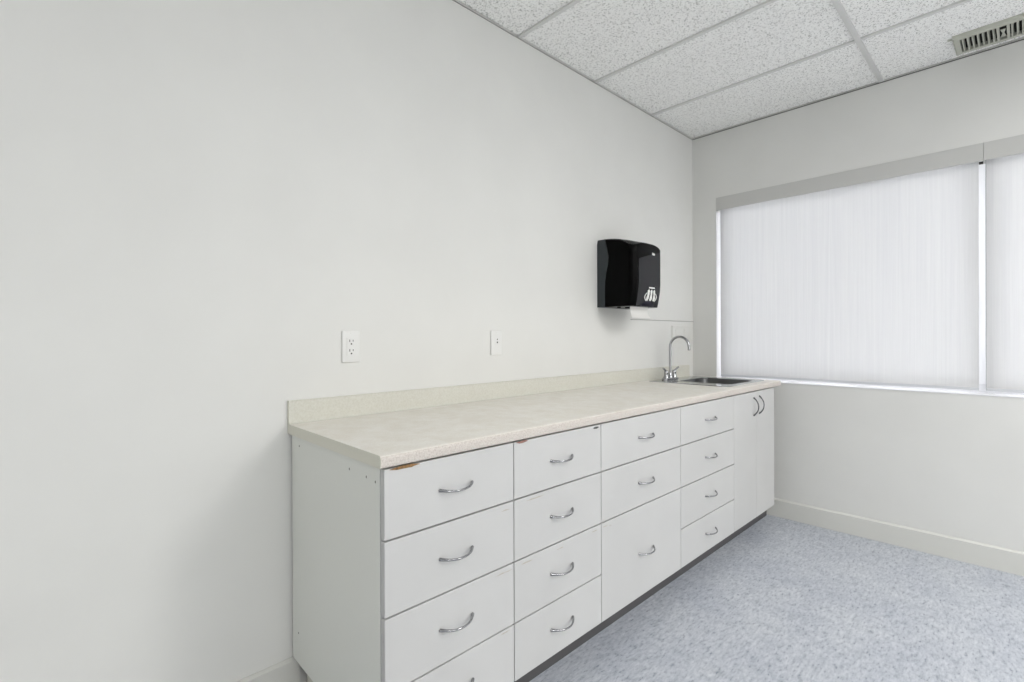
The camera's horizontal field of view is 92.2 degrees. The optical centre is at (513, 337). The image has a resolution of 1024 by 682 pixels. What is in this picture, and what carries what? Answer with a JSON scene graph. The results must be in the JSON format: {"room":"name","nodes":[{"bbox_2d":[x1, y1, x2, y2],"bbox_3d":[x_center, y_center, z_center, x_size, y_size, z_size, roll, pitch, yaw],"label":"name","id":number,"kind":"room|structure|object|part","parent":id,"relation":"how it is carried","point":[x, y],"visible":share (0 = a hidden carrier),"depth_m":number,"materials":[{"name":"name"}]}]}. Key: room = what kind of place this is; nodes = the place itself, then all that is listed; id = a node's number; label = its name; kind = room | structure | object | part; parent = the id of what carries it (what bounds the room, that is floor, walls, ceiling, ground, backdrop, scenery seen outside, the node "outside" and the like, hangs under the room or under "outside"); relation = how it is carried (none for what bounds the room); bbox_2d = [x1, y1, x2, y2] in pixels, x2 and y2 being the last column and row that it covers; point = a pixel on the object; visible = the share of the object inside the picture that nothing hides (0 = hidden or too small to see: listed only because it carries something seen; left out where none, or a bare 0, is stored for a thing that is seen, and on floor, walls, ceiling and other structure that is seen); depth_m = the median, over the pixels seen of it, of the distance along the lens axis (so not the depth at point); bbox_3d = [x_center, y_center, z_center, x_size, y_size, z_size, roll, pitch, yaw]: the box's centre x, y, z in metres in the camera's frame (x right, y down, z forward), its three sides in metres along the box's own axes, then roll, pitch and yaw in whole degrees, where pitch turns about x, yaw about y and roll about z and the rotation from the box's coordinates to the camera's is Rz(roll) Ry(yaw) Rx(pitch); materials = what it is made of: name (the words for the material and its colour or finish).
{"room":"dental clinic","nodes":[
{"label":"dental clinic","id":0,"kind":"room"},
{"bbox_2d":[0,0,692,681],"bbox_3d":[-0.701,-0.190,1.818,5.813,2.740,0.200,0,0,-44],"label":"wall","id":1,"kind":"structure","parent":0,"point":[199,199],"depth_m":1.53,"materials":[{"name":"paint"}]},
{"bbox_2d":[236,657,299,681],"bbox_3d":[-1.642,1.128,0.763,2.560,0.115,0.012,0,0,-44],"label":"baseboard","id":2,"kind":"structure","parent":1,"relation":"attached to","point":[288,670],"depth_m":1.60,"materials":[{"name":"white paint"}]},
{"bbox_2d":[342,331,359,362],"bbox_3d":[-0.588,0.034,1.782,0.068,0.114,0.008,0,0,-44],"label":"wall outlet","id":3,"kind":"object","parent":1,"relation":"attached to","point":[350,340],"visible":1,"depth_m":1.78,"materials":[{"name":"white plastic"}]},
{"bbox_2d":[347,337,355,355],"bbox_3d":[-0.587,0.034,1.780,0.034,0.066,0.004,0,0,-44],"label":"receptacle","id":4,"kind":"object","parent":3,"relation":"attached to","point":[351,341],"depth_m":1.78,"materials":[{"name":"white plastic"}]},
{"bbox_2d":[289,365,689,424],"bbox_3d":[0.265,0.243,2.596,2.796,0.078,0.018,0,0,-44],"label":"backsplash","id":5,"kind":"structure","parent":1,"relation":"attached to","point":[336,407],"depth_m":2.08,"materials":[{"name":"beige laminate"}]},
{"bbox_2d":[491,331,501,354],"bbox_3d":[-0.079,0.026,2.272,0.068,0.113,0.008,0,0,-44],"label":"phone jack","id":6,"kind":"object","parent":1,"relation":"attached to","point":[496,336],"visible":1,"depth_m":2.27,"materials":[{"name":"white plastic"}]},
{"bbox_2d":[453,0,691,139],"bbox_3d":[-0.637,-1.439,1.741,5.410,0.003,0.003,0,0,-44],"label":"trim","id":7,"kind":"structure","parent":1,"relation":"attached to","point":[453,0],"depth_m":2.58,"materials":[{"name":"grey"}]},
{"bbox_2d":[597,239,659,308],"bbox_3d":[0.674,-0.360,2.828,0.304,0.390,0.253,0,0,-44],"label":"dispenser","id":8,"kind":"object","parent":1,"relation":"attached to","point":[628,271],"visible":0.97,"depth_m":2.72,"materials":[{"name":"black plastic"}]},
{"bbox_2d":[630,306,649,317],"bbox_3d":[0.713,-0.142,2.780,0.185,0.066,0.022,0,0,-44],"label":"paper towel","id":9,"kind":"object","parent":8,"relation":"hanging from","point":[636,312],"visible":0.94,"depth_m":2.79,"materials":[{"name":"white paper"}]},
{"bbox_3d":[0.753,-0.327,2.747,0.222,0.308,0.024,0,0,-44],"label":"panel","id":10,"kind":"part","parent":8,"relation":"part of","materials":[{"name":"grey plastic"}]},
{"bbox_2d":[631,319,692,321],"bbox_3d":[1.023,-0.113,3.335,0.822,0.004,0.006,0,0,-44],"label":"trim","id":11,"kind":"structure","parent":1,"relation":"attached to","point":[631,319],"depth_m":3.30,"materials":[{"name":"grey"}]},
{"bbox_2d":[672,326,690,341],"bbox_3d":[1.189,-0.023,3.493,0.264,0.109,0.009,0,0,-44],"label":"switch plate","id":12,"kind":"object","parent":1,"relation":"attached to","point":[685,331],"visible":0.81,"depth_m":3.49,"materials":[{"name":"white plastic"}]},
{"bbox_2d":[459,0,1023,137],"bbox_3d":[1.132,-1.502,-0.094,5.413,0.122,5.100,0,0,-44],"label":"ceiling","id":13,"kind":"structure","parent":0,"point":[698,67],"depth_m":2.44,"materials":[{"name":"white"}]},
{"bbox_2d":[947,13,1023,55],"bbox_3d":[2.315,-1.451,2.343,0.198,0.019,0.369,0,0,-44],"label":"ceiling vent","id":14,"kind":"object","parent":13,"relation":"in","point":[1012,27],"visible":1,"depth_m":2.36,"materials":[{"name":"white metal"}]},
{"bbox_3d":[2.323,-1.444,2.336,0.080,0.003,0.018,0,0,-44],"label":"damper lever","id":15,"kind":"part","parent":14,"relation":"part of","materials":[{"name":"grey paint"}]},
{"bbox_2d":[529,514,1023,681],"bbox_3d":[1.142,1.237,-0.088,5.813,0.120,5.500,0,0,-44],"label":"floor","id":16,"kind":"structure","parent":0,"point":[783,600],"depth_m":2.05,"materials":[{"name":"grey carpet"}]},
{"bbox_2d":[292,435,513,681],"bbox_3d":[-0.355,0.749,1.556,0.440,0.861,0.632,0,0,-44],"label":"base cabinet","id":17,"kind":"object","parent":16,"relation":"on","point":[405,572],"visible":0.98,"depth_m":1.35,"materials":[{"name":"white laminate"}]},
{"bbox_3d":[-0.530,0.688,1.422,0.001,0.738,0.582,0,0,-44],"label":"panel","id":18,"kind":"part","parent":17,"relation":"part of","materials":[{"name":"white laminate"}]},
{"bbox_3d":[-0.164,0.410,1.357,0.436,0.174,0.019,0,0,-44],"label":"drawer","id":19,"kind":"part","parent":17,"relation":"part of","materials":[{"name":"white laminate"}]},
{"bbox_3d":[-0.163,0.783,1.358,0.436,0.184,0.019,0,0,-44],"label":"drawer","id":20,"kind":"part","parent":17,"relation":"part of","materials":[{"name":"white laminate"}]},
{"bbox_3d":[-0.163,0.594,1.357,0.436,0.185,0.019,0,0,-44],"label":"drawer","id":21,"kind":"part","parent":17,"relation":"part of","materials":[{"name":"white laminate"}]},
{"bbox_3d":[-0.147,0.593,1.341,0.119,0.011,0.033,0,0,-44],"label":"handle","id":22,"kind":"part","parent":17,"relation":"part of","materials":[{"name":"silver metal"}]},
{"bbox_3d":[-0.148,0.409,1.340,0.119,0.011,0.033,0,0,-44],"label":"handle","id":23,"kind":"part","parent":17,"relation":"part of","materials":[{"name":"silver metal"}]},
{"bbox_3d":[-0.146,0.782,1.341,0.119,0.011,0.033,0,0,-44],"label":"handle","id":24,"kind":"part","parent":17,"relation":"part of","materials":[{"name":"silver metal"}]},
{"bbox_3d":[-0.162,0.967,1.358,0.436,0.175,0.019,0,0,-44],"label":"drawer","id":25,"kind":"part","parent":17,"relation":"part of","materials":[{"name":"white laminate"}]},
{"bbox_2d":[511,424,600,681],"bbox_3d":[-0.035,0.747,1.863,0.446,0.861,0.630,0,0,-44],"label":"base cabinet","id":26,"kind":"object","parent":16,"relation":"on","point":[556,500],"visible":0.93,"depth_m":1.64,"materials":[{"name":"white laminate"}]},
{"bbox_3d":[0.156,0.592,1.665,0.443,0.185,0.019,0,0,-44],"label":"drawer","id":27,"kind":"part","parent":26,"relation":"part of","materials":[{"name":"white laminate"}]},
{"bbox_3d":[0.155,0.408,1.664,0.443,0.174,0.019,0,0,-44],"label":"drawer","id":28,"kind":"part","parent":26,"relation":"part of","materials":[{"name":"white laminate"}]},
{"bbox_3d":[0.156,0.781,1.665,0.443,0.184,0.019,0,0,-44],"label":"drawer","id":29,"kind":"part","parent":26,"relation":"part of","materials":[{"name":"white laminate"}]},
{"bbox_3d":[0.157,0.965,1.665,0.443,0.175,0.019,0,0,-44],"label":"drawer","id":30,"kind":"part","parent":26,"relation":"part of","materials":[{"name":"white laminate"}]},
{"bbox_3d":[0.171,0.407,1.647,0.119,0.011,0.033,0,0,-44],"label":"handle","id":31,"kind":"part","parent":26,"relation":"part of","materials":[{"name":"silver metal"}]},
{"bbox_3d":[0.173,0.964,1.649,0.119,0.011,0.033,0,0,-44],"label":"handle","id":32,"kind":"part","parent":26,"relation":"part of","materials":[{"name":"silver metal"}]},
{"bbox_3d":[0.172,0.780,1.648,0.119,0.011,0.033,0,0,-44],"label":"handle","id":33,"kind":"part","parent":26,"relation":"part of","materials":[{"name":"silver metal"}]},
{"bbox_3d":[0.172,0.591,1.648,0.119,0.011,0.033,0,0,-44],"label":"handle","id":34,"kind":"part","parent":26,"relation":"part of","materials":[{"name":"silver metal"}]},
{"bbox_2d":[581,407,680,644],"bbox_3d":[0.344,0.745,2.227,0.603,0.861,0.630,0,0,-44],"label":"base cabinet","id":35,"kind":"object","parent":16,"relation":"on","point":[640,523],"visible":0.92,"depth_m":1.99,"materials":[{"name":"white laminate"}]},
{"bbox_3d":[0.533,0.406,2.028,0.600,0.174,0.019,0,0,-44],"label":"drawer","id":36,"kind":"part","parent":35,"relation":"part of","materials":[{"name":"white laminate"}]},
{"bbox_3d":[0.535,0.868,2.029,0.600,0.364,0.019,0,0,-44],"label":"drawer","id":37,"kind":"part","parent":35,"relation":"part of","materials":[{"name":"white laminate"}]},
{"bbox_3d":[0.534,0.590,2.029,0.600,0.185,0.019,0,0,-44],"label":"drawer","id":38,"kind":"part","parent":35,"relation":"part of","materials":[{"name":"white laminate"}]},
{"bbox_3d":[0.553,0.405,2.016,0.119,0.011,0.033,0,0,-44],"label":"handle","id":39,"kind":"part","parent":35,"relation":"part of","materials":[{"name":"silver metal"}]},
{"bbox_3d":[0.555,0.876,2.017,0.119,0.011,0.033,0,0,-44],"label":"handle","id":40,"kind":"part","parent":35,"relation":"part of","materials":[{"name":"silver metal"}]},
{"bbox_3d":[0.554,0.589,2.016,0.119,0.011,0.033,0,0,-44],"label":"handle","id":41,"kind":"part","parent":35,"relation":"part of","materials":[{"name":"silver metal"}]},
{"bbox_2d":[662,396,733,587],"bbox_3d":[0.773,0.742,2.641,0.590,0.861,0.630,0,0,-44],"label":"base cabinet","id":42,"kind":"object","parent":16,"relation":"on","point":[706,446],"visible":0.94,"depth_m":2.41,"materials":[{"name":"white laminate"}]},
{"bbox_3d":[0.964,0.587,2.443,0.587,0.185,0.019,0,0,-44],"label":"drawer","id":43,"kind":"part","parent":42,"relation":"part of","materials":[{"name":"white laminate"}]},
{"bbox_3d":[0.964,0.776,2.443,0.587,0.184,0.019,0,0,-44],"label":"drawer","id":44,"kind":"part","parent":42,"relation":"part of","materials":[{"name":"white laminate"}]},
{"bbox_3d":[0.963,0.403,2.442,0.587,0.174,0.019,0,0,-44],"label":"drawer","id":45,"kind":"part","parent":42,"relation":"part of","materials":[{"name":"white laminate"}]},
{"bbox_3d":[0.965,0.960,2.443,0.587,0.175,0.019,0,0,-44],"label":"drawer","id":46,"kind":"part","parent":42,"relation":"part of","materials":[{"name":"white laminate"}]},
{"bbox_3d":[0.986,0.959,2.431,0.119,0.011,0.033,0,0,-44],"label":"handle","id":47,"kind":"part","parent":42,"relation":"part of","materials":[{"name":"silver metal"}]},
{"bbox_2d":[717,387,773,549],"bbox_3d":[1.256,0.739,3.106,0.749,0.861,0.630,0,0,-44],"label":"base cabinet","id":48,"kind":"object","parent":16,"relation":"on","point":[753,428],"visible":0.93,"depth_m":2.83,"materials":[{"name":"white laminate"}]},
{"bbox_2d":[287,365,780,468],"bbox_3d":[0.476,0.259,2.382,2.805,0.109,0.619,0,0,-44],"label":"countertop","id":49,"kind":"structure","parent":48,"relation":"on","point":[380,430],"depth_m":1.83,"materials":[{"name":"beige laminate"}]},
{"bbox_2d":[662,336,689,379],"bbox_3d":[1.022,0.132,3.167,0.165,0.285,0.171,0,0,-7],"label":"faucet","id":50,"kind":"object","parent":49,"relation":"on","point":[671,375],"visible":1,"depth_m":3.18,"materials":[{"name":"silver metal"}]},
{"bbox_3d":[0.978,0.237,3.157,0.037,0.048,0.037,0,0,-44],"label":"handle","id":51,"kind":"part","parent":50,"relation":"part of","materials":[{"name":"silver metal"}]},
{"bbox_3d":[1.016,0.268,3.193,0.172,0.013,0.054,0,0,-44],"label":"deck plate","id":52,"kind":"part","parent":50,"relation":"part of","materials":[{"name":"silver metal"}]},
{"bbox_3d":[1.060,0.116,3.146,0.016,0.255,0.145,0,0,-44],"label":"spout","id":53,"kind":"part","parent":50,"relation":"part of","materials":[{"name":"silver metal"}]},
{"bbox_2d":[650,376,763,386],"bbox_3d":[1.227,0.358,3.125,0.580,0.169,0.510,0,0,-44],"label":"sink","id":54,"kind":"object","parent":49,"relation":"in","point":[693,380],"visible":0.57,"depth_m":3.20,"materials":[{"name":"silver metal"}]},
{"bbox_3d":[1.281,0.359,3.120,0.378,0.166,0.336,0,0,-44],"label":"bowl","id":55,"kind":"part","parent":54,"relation":"part of","materials":[{"name":"grey metal"}]},
{"bbox_3d":[1.290,0.680,2.757,0.315,0.731,0.019,0,0,-44],"label":"door","id":56,"kind":"part","parent":48,"relation":"part of","materials":[{"name":"white laminate"}]},
{"bbox_3d":[1.510,0.679,2.968,0.292,0.731,0.019,0,0,-44],"label":"door","id":57,"kind":"part","parent":48,"relation":"part of","materials":[{"name":"white laminate"}]},
{"bbox_2d":[692,37,1023,551],"bbox_3d":[3.158,-0.205,1.855,0.200,2.740,5.100,0,0,-44],"label":"wall","id":58,"kind":"structure","parent":0,"point":[952,465],"depth_m":2.79,"materials":[{"name":"paint"}]},
{"bbox_2d":[692,39,1023,139],"bbox_3d":[3.081,-1.453,1.782,0.003,0.004,5.100,0,0,-44],"label":"trim","id":59,"kind":"structure","parent":58,"relation":"attached to","point":[1021,39],"depth_m":2.83,"materials":[{"name":"grey"}]},
{"bbox_2d":[716,161,1023,397],"bbox_3d":[2.456,-0.346,2.567,0.184,1.288,2.749,0,0,-44],"label":"window","id":60,"kind":"structure","parent":58,"relation":"in","point":[982,391],"depth_m":2.60,"materials":[{"name":"white"}]},
{"bbox_2d":[716,143,983,389],"bbox_3d":[1.947,-0.356,3.031,0.094,1.266,1.374,0,0,-44],"label":"roller shade","id":61,"kind":"object","parent":60,"relation":"attached to","point":[870,274],"visible":0.99,"depth_m":2.92,"materials":[{"name":"grey fabric"}]},
{"bbox_3d":[2.438,0.294,2.549,0.128,0.006,2.749,0,0,-44],"label":"sill","id":62,"kind":"part","parent":60,"relation":"part of","materials":[{"name":"white"}]},
{"bbox_2d":[984,134,1023,392],"bbox_3d":[2.900,-0.357,2.041,0.094,1.266,1.373,0,0,-44],"label":"roller shade","id":63,"kind":"object","parent":60,"relation":"attached to","point":[1003,158],"visible":1,"depth_m":2.48,"materials":[{"name":"grey fabric"}]},
{"bbox_2d":[767,498,1023,576],"bbox_3d":[3.087,1.108,1.785,0.012,0.115,5.100,0,0,-44],"label":"baseboard","id":64,"kind":"structure","parent":58,"relation":"attached to","point":[976,553],"depth_m":2.72,"materials":[{"name":"beige rubber"}]}
]}

